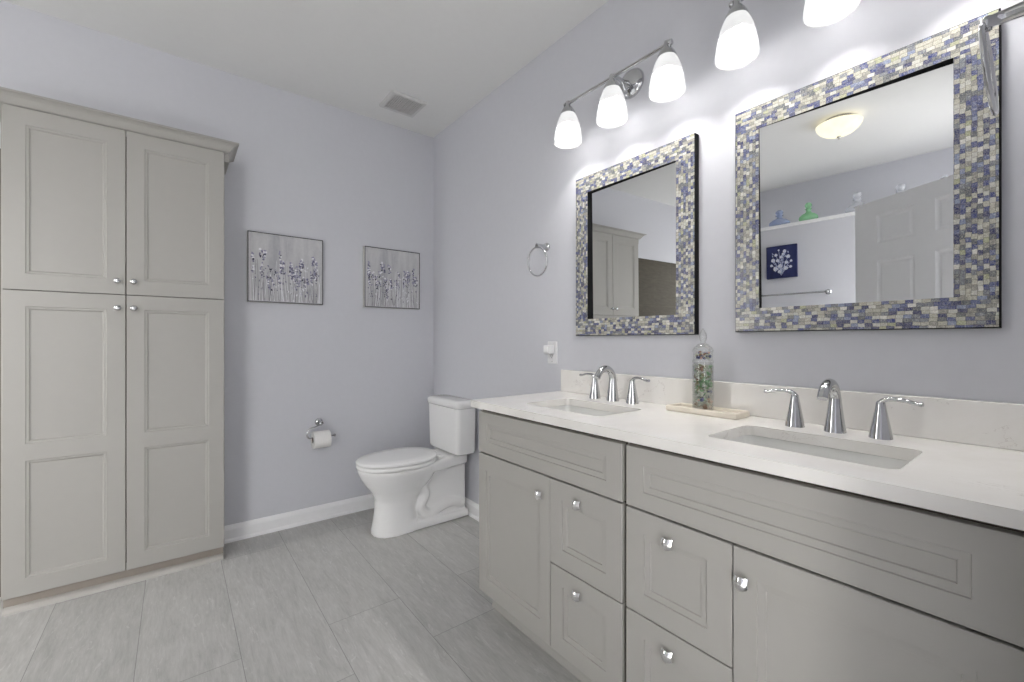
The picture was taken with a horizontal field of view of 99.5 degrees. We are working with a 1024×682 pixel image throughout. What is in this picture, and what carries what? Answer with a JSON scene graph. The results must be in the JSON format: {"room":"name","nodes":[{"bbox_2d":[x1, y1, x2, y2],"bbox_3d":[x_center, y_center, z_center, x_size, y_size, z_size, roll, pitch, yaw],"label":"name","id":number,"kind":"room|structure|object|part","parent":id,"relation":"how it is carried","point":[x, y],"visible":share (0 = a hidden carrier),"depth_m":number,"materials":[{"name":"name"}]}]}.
{"room":"bathroom","nodes":[
{"label":"bathroom","id":0,"kind":"room"},
{"bbox_2d":[0,0,433,525],"bbox_3d":[-2.166,-0.194,2.183,4.079,2.728,0.100,0,0,-38],"label":"wall","id":1,"kind":"structure","parent":0,"point":[303,167],"depth_m":2.72,"materials":[{"name":"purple paint"}]},
{"bbox_2d":[247,230,322,304],"bbox_3d":[-1.400,-0.439,2.691,0.420,0.417,0.036,0,0,-38],"label":"framed picture","id":2,"kind":"object","parent":1,"relation":"attached to","point":[285,269],"visible":1,"depth_m":2.67,"materials":[{"name":"silver metal"}]},
{"bbox_2d":[224,494,373,543],"bbox_3d":[-1.133,1.122,2.909,1.356,0.096,0.022,0,0,-38],"label":"baseboard","id":3,"kind":"structure","parent":1,"relation":"attached to","point":[269,524],"depth_m":2.73,"materials":[{"name":"white paint"}]},
{"bbox_2d":[306,418,335,438],"bbox_3d":[-1.236,0.566,2.791,0.180,0.119,0.080,0,0,-38],"label":"paper holder","id":4,"kind":"object","parent":1,"relation":"attached to","point":[318,421],"visible":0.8,"depth_m":2.77,"materials":[{"name":"silver metal"}]},
{"bbox_3d":[-1.237,0.530,2.793,0.048,0.048,0.076,0,0,-38],"label":"post","id":5,"kind":"part","parent":4,"relation":"part of","materials":[{"name":"silver metal"}]},
{"bbox_2d":[311,430,331,448],"bbox_3d":[-1.218,0.630,2.767,0.100,0.107,0.107,0,0,-38],"label":"toilet paper roll","id":6,"kind":"object","parent":4,"relation":"hanging from","point":[323,438],"visible":1,"depth_m":2.73,"materials":[{"name":"paper"}]},
{"bbox_2d":[363,246,419,309],"bbox_3d":[-0.859,-0.440,3.111,0.411,0.418,0.036,0,0,-38],"label":"framed picture","id":7,"kind":"object","parent":1,"relation":"attached to","point":[391,278],"visible":1,"depth_m":3.09,"materials":[{"name":"silver metal"}]},
{"bbox_2d":[0,508,580,681],"bbox_3d":[-1.214,1.210,0.958,4.079,0.080,3.202,0,0,-38],"label":"floor","id":8,"kind":"structure","parent":0,"point":[328,600],"depth_m":1.79,"materials":[{"name":"grey tile"}]},
{"bbox_2d":[0,86,238,616],"bbox_3d":[-1.903,0.060,2.141,0.915,2.221,0.287,0,0,-38],"label":"linen cabinet","id":9,"kind":"object","parent":8,"relation":"on","point":[112,225],"visible":1,"depth_m":2.03,"materials":[{"name":"beige paint"}]},
{"bbox_3d":[-2.004,0.442,1.956,0.389,1.314,0.020,0,0,-38],"label":"door","id":10,"kind":"part","parent":9,"relation":"part of","materials":[{"name":"beige paint"}]},
{"bbox_3d":[-2.004,-0.610,1.956,0.389,0.782,0.020,0,0,-38],"label":"door","id":11,"kind":"part","parent":9,"relation":"part of","materials":[{"name":"beige paint"}]},
{"bbox_3d":[-1.858,1.158,2.083,0.782,0.024,0.030,0,0,-38],"label":"shoe molding","id":12,"kind":"part","parent":9,"relation":"part of","materials":[{"name":"paint"}]},
{"bbox_3d":[-1.856,-0.153,2.039,0.027,0.027,0.030,0,0,-38],"label":"knob","id":13,"kind":"part","parent":9,"relation":"part of","materials":[{"name":"silver metal"}]},
{"bbox_3d":[-1.856,-0.281,2.039,0.027,0.027,0.030,0,0,-38],"label":"knob","id":14,"kind":"part","parent":9,"relation":"part of","materials":[{"name":"silver metal"}]},
{"bbox_3d":[-1.902,-1.004,2.141,0.915,0.093,0.286,0,0,-38],"label":"crown molding","id":15,"kind":"part","parent":9,"relation":"part of","materials":[{"name":"beige paint"}]},
{"bbox_3d":[-1.811,-0.153,2.075,0.027,0.027,0.030,0,0,-38],"label":"knob","id":16,"kind":"part","parent":9,"relation":"part of","materials":[{"name":"silver metal"}]},
{"bbox_3d":[-1.811,-0.281,2.075,0.027,0.027,0.030,0,0,-38],"label":"knob","id":17,"kind":"part","parent":9,"relation":"part of","materials":[{"name":"silver metal"}]},
{"bbox_3d":[-1.694,0.442,2.197,0.389,1.314,0.020,0,0,-38],"label":"door","id":18,"kind":"part","parent":9,"relation":"part of","materials":[{"name":"beige paint"}]},
{"bbox_3d":[-1.694,-0.610,2.197,0.389,0.782,0.020,0,0,-38],"label":"door","id":19,"kind":"part","parent":9,"relation":"part of","materials":[{"name":"beige paint"}]},
{"bbox_2d":[356,395,475,538],"bbox_3d":[-0.630,0.779,2.763,0.710,0.782,0.432,0,0,-38],"label":"toilet","id":20,"kind":"object","parent":8,"relation":"on","point":[412,489],"visible":1,"depth_m":2.73,"materials":[{"name":"white ceramic"}]},
{"bbox_3d":[-0.716,0.752,2.696,0.490,0.026,0.372,0,0,-38],"label":"seat","id":21,"kind":"part","parent":20,"relation":"part of","materials":[{"name":"white plastic"}]},
{"bbox_3d":[-0.714,0.725,2.697,0.497,0.025,0.374,0,0,-38],"label":"lid","id":22,"kind":"part","parent":20,"relation":"part of","materials":[{"name":"white plastic"}]},
{"bbox_3d":[-0.630,0.954,2.763,0.692,0.431,0.364,0,0,-38],"label":"bowl","id":23,"kind":"part","parent":20,"relation":"part of","materials":[{"name":"white ceramic"}]},
{"bbox_3d":[-0.413,0.412,2.932,0.159,0.048,0.432,0,0,-38],"label":"tank lid","id":24,"kind":"part","parent":20,"relation":"part of","materials":[{"name":"white ceramic"}]},
{"bbox_3d":[-0.410,0.588,2.934,0.149,0.300,0.416,0,0,-38],"label":"tank","id":25,"kind":"part","parent":20,"relation":"part of","materials":[{"name":"white ceramic"}]},
{"bbox_2d":[479,409,627,681],"bbox_3d":[0.293,0.729,1.720,0.557,0.882,0.765,0,0,-38],"label":"vanity cabinet","id":26,"kind":"object","parent":8,"relation":"on","point":[552,499],"visible":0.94,"depth_m":1.49,"materials":[{"name":"beige paint"}]},
{"bbox_3d":[0.003,0.772,1.690,0.020,0.586,0.446,0,0,-38],"label":"door","id":27,"kind":"part","parent":26,"relation":"part of","materials":[{"name":"beige paint"}]},
{"bbox_3d":[0.092,0.551,1.542,0.021,0.030,0.033,0,0,-38],"label":"knob","id":28,"kind":"part","parent":26,"relation":"part of","materials":[{"name":"silver metal"}]},
{"bbox_3d":[0.150,1.155,1.608,0.012,0.030,0.761,0,0,-38],"label":"shoe molding","id":29,"kind":"part","parent":26,"relation":"part of","materials":[{"name":"beige paint"}]},
{"bbox_3d":[0.097,0.388,1.569,0.020,0.171,0.754,0,0,-38],"label":"false drawer","id":30,"kind":"part","parent":26,"relation":"part of","materials":[{"name":"beige paint"}]},
{"bbox_3d":[0.204,0.825,1.397,0.021,0.030,0.032,0,0,-38],"label":"knob","id":31,"kind":"part","parent":26,"relation":"part of","materials":[{"name":"silver metal"}]},
{"bbox_3d":[0.204,0.531,1.397,0.021,0.030,0.032,0,0,-38],"label":"knob","id":32,"kind":"part","parent":26,"relation":"part of","materials":[{"name":"silver metal"}]},
{"bbox_3d":[0.234,0.624,1.393,0.020,0.289,0.306,0,0,-38],"label":"drawer","id":33,"kind":"part","parent":26,"relation":"part of","materials":[{"name":"beige paint"}]},
{"bbox_3d":[0.235,0.918,1.392,0.020,0.293,0.304,0,0,-38],"label":"drawer","id":34,"kind":"part","parent":26,"relation":"part of","materials":[{"name":"beige paint"}]},
{"bbox_2d":[626,442,1023,681],"bbox_3d":[0.763,0.729,1.115,0.557,0.882,0.764,0,0,-38],"label":"vanity cabinet","id":35,"kind":"object","parent":8,"relation":"on","point":[734,573],"visible":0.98,"depth_m":0.91,"materials":[{"name":"beige paint"}]},
{"bbox_3d":[0.405,0.830,1.140,0.021,0.030,0.032,0,0,-38],"label":"knob","id":36,"kind":"part","parent":35,"relation":"part of","materials":[{"name":"silver metal"}]},
{"bbox_3d":[0.405,0.536,1.140,0.021,0.030,0.032,0,0,-38],"label":"knob","id":37,"kind":"part","parent":35,"relation":"part of","materials":[{"name":"silver metal"}]},
{"bbox_3d":[0.430,0.918,1.140,0.020,0.293,0.302,0,0,-38],"label":"drawer","id":38,"kind":"part","parent":35,"relation":"part of","materials":[{"name":"beige paint"}]},
{"bbox_3d":[0.430,0.624,1.140,0.020,0.289,0.302,0,0,-38],"label":"drawer","id":39,"kind":"part","parent":35,"relation":"part of","materials":[{"name":"beige paint"}]},
{"bbox_3d":[0.521,0.555,0.990,0.021,0.030,0.033,0,0,-38],"label":"knob","id":40,"kind":"part","parent":35,"relation":"part of","materials":[{"name":"silver metal"}]},
{"bbox_2d":[471,391,1023,530],"bbox_3d":[0.523,0.272,1.426,0.560,0.030,1.567,0,0,-38],"label":"countertop","id":41,"kind":"structure","parent":35,"relation":"on","point":[975,482],"depth_m":1.01,"materials":[{"name":"white stone"}]},
{"bbox_2d":[548,405,618,415],"bbox_3d":[0.270,0.362,1.692,0.298,0.150,0.440,0,0,-38],"label":"sink","id":42,"kind":"object","parent":41,"relation":"in","point":[587,411],"visible":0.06,"depth_m":1.85,"materials":[{"name":"white ceramic"}]},
{"bbox_2d":[579,365,649,403],"bbox_3d":[0.397,0.181,1.825,0.138,0.152,0.368,0,0,-38],"label":"faucet","id":43,"kind":"object","parent":41,"relation":"on","point":[612,395],"visible":1,"depth_m":1.83,"materials":[{"name":"silver metal"}]},
{"bbox_3d":[0.344,0.160,1.957,0.019,0.028,0.094,0,0,-42],"label":"lever","id":44,"kind":"part","parent":43,"relation":"part of","materials":[{"name":"silver metal"}]},
{"bbox_3d":[0.369,0.207,1.930,0.051,0.098,0.051,0,0,-38],"label":"handle","id":45,"kind":"part","parent":43,"relation":"part of","materials":[{"name":"silver metal"}]},
{"bbox_3d":[0.392,0.138,1.821,0.127,0.066,0.030,0,0,-38],"label":"spout","id":46,"kind":"part","parent":43,"relation":"part of","materials":[{"name":"silver metal"}]},
{"bbox_3d":[0.492,0.207,1.772,0.051,0.098,0.051,0,0,-38],"label":"handle","id":47,"kind":"part","parent":43,"relation":"part of","materials":[{"name":"silver metal"}]},
{"bbox_3d":[0.512,0.160,1.741,0.019,0.028,0.094,0,0,-34],"label":"lever","id":48,"kind":"part","parent":43,"relation":"part of","materials":[{"name":"silver metal"}]},
{"bbox_2d":[666,403,749,419],"bbox_3d":[0.683,0.247,1.526,0.104,0.020,0.256,0,0,-38],"label":"tray","id":49,"kind":"object","parent":41,"relation":"on","point":[727,413],"visible":1,"depth_m":1.50,"materials":[{"name":"beige stone"}]},
{"bbox_3d":[0.680,0.102,1.543,0.071,0.290,0.071,0,0,-38],"label":"decorative bottle","id":50,"kind":"object","parent":49,"relation":"on","visible":0},
{"bbox_2d":[693,351,712,408],"bbox_3d":[0.680,0.140,1.542,0.066,0.205,0.066,0,0,-38],"label":"glass","id":51,"kind":"object","parent":50,"relation":"in","point":[703,381],"visible":1,"depth_m":1.52,"materials":[{"name":"multicoloured glass"}]},
{"bbox_2d":[730,435,910,468],"bbox_3d":[0.739,0.362,1.088,0.298,0.150,0.440,0,0,-38],"label":"sink","id":52,"kind":"object","parent":41,"relation":"in","point":[831,453],"visible":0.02,"depth_m":1.16,"materials":[{"name":"white ceramic"}]},
{"bbox_2d":[763,378,923,439],"bbox_3d":[0.875,0.181,1.193,0.138,0.152,0.368,0,0,-38],"label":"faucet","id":53,"kind":"object","parent":41,"relation":"on","point":[829,389],"visible":1,"depth_m":1.20,"materials":[{"name":"silver metal"}]},
{"bbox_3d":[0.822,0.160,1.326,0.019,0.028,0.094,0,0,-42],"label":"lever","id":54,"kind":"part","parent":53,"relation":"part of","materials":[{"name":"silver metal"}]},
{"bbox_3d":[0.847,0.207,1.298,0.051,0.098,0.051,0,0,-38],"label":"handle","id":55,"kind":"part","parent":53,"relation":"part of","materials":[{"name":"silver metal"}]},
{"bbox_3d":[0.871,0.138,1.190,0.127,0.066,0.030,0,0,-38],"label":"spout","id":56,"kind":"part","parent":53,"relation":"part of","materials":[{"name":"silver metal"}]},
{"bbox_3d":[0.970,0.207,1.141,0.051,0.098,0.051,0,0,-38],"label":"handle","id":57,"kind":"part","parent":53,"relation":"part of","materials":[{"name":"silver metal"}]},
{"bbox_3d":[0.991,0.160,1.110,0.019,0.028,0.094,0,0,-34],"label":"lever","id":58,"kind":"part","parent":53,"relation":"part of","materials":[{"name":"silver metal"}]},
{"bbox_3d":[0.660,0.772,0.844,0.020,0.586,0.442,0,0,-38],"label":"door","id":59,"kind":"part","parent":35,"relation":"part of","materials":[{"name":"beige paint"}]},
{"bbox_2d":[2,0,608,137],"bbox_3d":[-1.214,-1.598,0.958,4.079,0.080,3.202,0,0,-38],"label":"ceiling","id":60,"kind":"structure","parent":0,"point":[448,55],"depth_m":2.22,"materials":[{"name":"paint"}]},
{"bbox_2d":[379,90,426,117],"bbox_3d":[-0.717,-1.552,2.853,0.244,0.012,0.230,0,0,-38],"label":"ceiling vent","id":61,"kind":"object","parent":60,"relation":"in","point":[395,101],"visible":1,"depth_m":2.84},
{"bbox_2d":[434,0,1023,503],"bbox_3d":[0.388,-0.194,2.140,0.100,2.728,3.102,0,0,-38],"label":"wall","id":62,"kind":"structure","parent":0,"point":[503,187],"depth_m":1.77,"materials":[{"name":"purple paint"}]},
{"bbox_2d":[465,497,478,521],"bbox_3d":[-0.164,1.122,2.750,0.022,0.096,1.418,0,0,-38],"label":"baseboard","id":63,"kind":"structure","parent":62,"relation":"attached to","point":[473,508],"depth_m":2.87,"materials":[{"name":"white paint"}]},
{"bbox_2d":[528,243,549,276],"bbox_3d":[0.156,-0.428,2.293,0.076,0.185,0.157,0,0,-38],"label":"towel ring","id":64,"kind":"object","parent":62,"relation":"attached to","point":[545,247],"visible":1,"depth_m":2.29,"materials":[{"name":"silver metal"}]},
{"bbox_3d":[0.156,-0.498,2.294,0.075,0.046,0.046,0,0,-38],"label":"post","id":65,"kind":"part","parent":64,"relation":"part of","materials":[{"name":"silver metal"}]},
{"bbox_2d":[548,341,557,363],"bbox_3d":[0.211,0.064,2.277,0.009,0.117,0.072,0,0,-38],"label":"wall outlet","id":66,"kind":"object","parent":62,"relation":"attached to","point":[552,358],"visible":0.91,"depth_m":2.26,"materials":[{"name":"white plastic"}]},
{"bbox_2d":[544,345,553,353],"bbox_3d":[0.191,0.047,2.261,0.044,0.044,0.044,0,0,-38],"label":"plug","id":67,"kind":"object","parent":66,"relation":"attached to","point":[548,349],"visible":1,"depth_m":2.24,"materials":[{"name":"white plastic"}]},
{"bbox_2d":[554,38,685,148],"bbox_3d":[0.443,-1.044,1.823,0.200,0.265,0.639,0,0,-38],"label":"vanity light","id":68,"kind":"object","parent":62,"relation":"attached to","point":[667,82],"visible":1,"depth_m":1.76,"materials":[{"name":"white glass"}]},
{"bbox_3d":[0.259,-0.980,2.002,0.129,0.135,0.129,0,0,-38],"label":"lamp shade","id":69,"kind":"part","parent":68,"relation":"part of","materials":[{"name":"white glass"}]},
{"bbox_3d":[0.415,-0.980,1.801,0.129,0.135,0.129,0,0,-38],"label":"lamp shade","id":70,"kind":"part","parent":68,"relation":"part of","materials":[{"name":"white glass"}]},
{"bbox_3d":[0.458,-1.087,1.834,0.112,0.064,0.020,0,0,-38],"label":"arm","id":71,"kind":"part","parent":68,"relation":"part of","materials":[{"name":"silver metal"}]},
{"bbox_3d":[0.509,-1.115,1.874,0.033,0.124,0.124,0,0,-38],"label":"wall plate","id":72,"kind":"part","parent":68,"relation":"part of","materials":[{"name":"silver metal"}]},
{"bbox_3d":[0.572,-0.980,1.600,0.129,0.135,0.129,0,0,-38],"label":"lamp shade","id":73,"kind":"part","parent":68,"relation":"part of","materials":[{"name":"white glass"}]},
{"bbox_2d":[576,133,698,335],"bbox_3d":[0.509,-0.401,1.878,0.028,0.758,0.615,0,0,-38],"label":"wall mirror","id":74,"kind":"object","parent":62,"relation":"attached to","point":[637,218],"visible":1,"depth_m":1.83,"materials":[{"name":"tile"}]},
{"bbox_2d":[590,162,675,318],"bbox_3d":[0.510,-0.401,1.878,0.005,0.600,0.457,0,0,-37],"label":"mirror glass","id":75,"kind":"object","parent":74,"relation":"attached to","point":[633,214],"depth_m":1.85,"materials":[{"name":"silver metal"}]},
{"bbox_2d":[715,0,759,70],"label":"vanity light","id":76,"kind":"object","parent":62,"relation":"attached to","point":[738,47],"depth_m":1.37,"materials":[{"name":"white glass"}]},
{"bbox_3d":[0.727,-0.980,1.401,0.129,0.135,0.129,0,0,-38],"label":"lamp shade","id":77,"kind":"part","parent":76,"relation":"part of","materials":[{"name":"white glass"}]},
{"bbox_2d":[561,369,1023,450],"bbox_3d":[0.737,0.203,1.592,0.020,0.108,1.567,0,0,-38],"label":"backsplash","id":78,"kind":"structure","parent":62,"relation":"attached to","point":[974,422],"depth_m":1.24,"materials":[{"name":"white stone"}]},
{"bbox_2d":[803,0,859,27],"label":"vanity light","id":79,"kind":"object","parent":62,"relation":"attached to","point":[817,13],"depth_m":1.24,"materials":[{"name":"white glass"}]},
{"bbox_3d":[0.883,-0.980,1.200,0.129,0.135,0.129,0,0,-38],"label":"lamp shade","id":80,"kind":"part","parent":79,"relation":"part of","materials":[{"name":"white glass"}]},
{"bbox_2d":[735,8,1001,331],"bbox_3d":[0.977,-0.408,1.276,0.028,0.758,0.615,0,0,-38],"label":"wall mirror","id":81,"kind":"object","parent":62,"relation":"attached to","point":[868,195],"visible":0.96,"depth_m":1.21,"materials":[{"name":"tile"}]},
{"bbox_2d":[759,61,952,307],"bbox_3d":[0.978,-0.408,1.276,0.011,0.600,0.457,0,0,-40],"label":"mirror glass","id":82,"kind":"object","parent":81,"relation":"attached to","point":[856,184],"depth_m":1.24,"materials":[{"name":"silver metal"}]},
{"bbox_3d":[-0.268,-0.194,-0.259,3.879,2.728,0.120,0,0,-38],"label":"wall","id":83,"kind":"structure","parent":0,"visible":0},
{"bbox_2d":[978,1,1023,115],"bbox_3d":[0.852,-0.487,0.737,0.157,0.185,0.076,0,0,-38],"label":"towel ring","id":84,"kind":"object","parent":83,"relation":"attached to","point":[1016,11],"visible":1,"depth_m":0.73,"materials":[{"name":"silver metal"}]},
{"bbox_3d":[0.853,-0.557,0.736,0.046,0.046,0.075,0,0,-38],"label":"post","id":85,"kind":"part","parent":84,"relation":"part of","materials":[{"name":"silver metal"}]}
]}

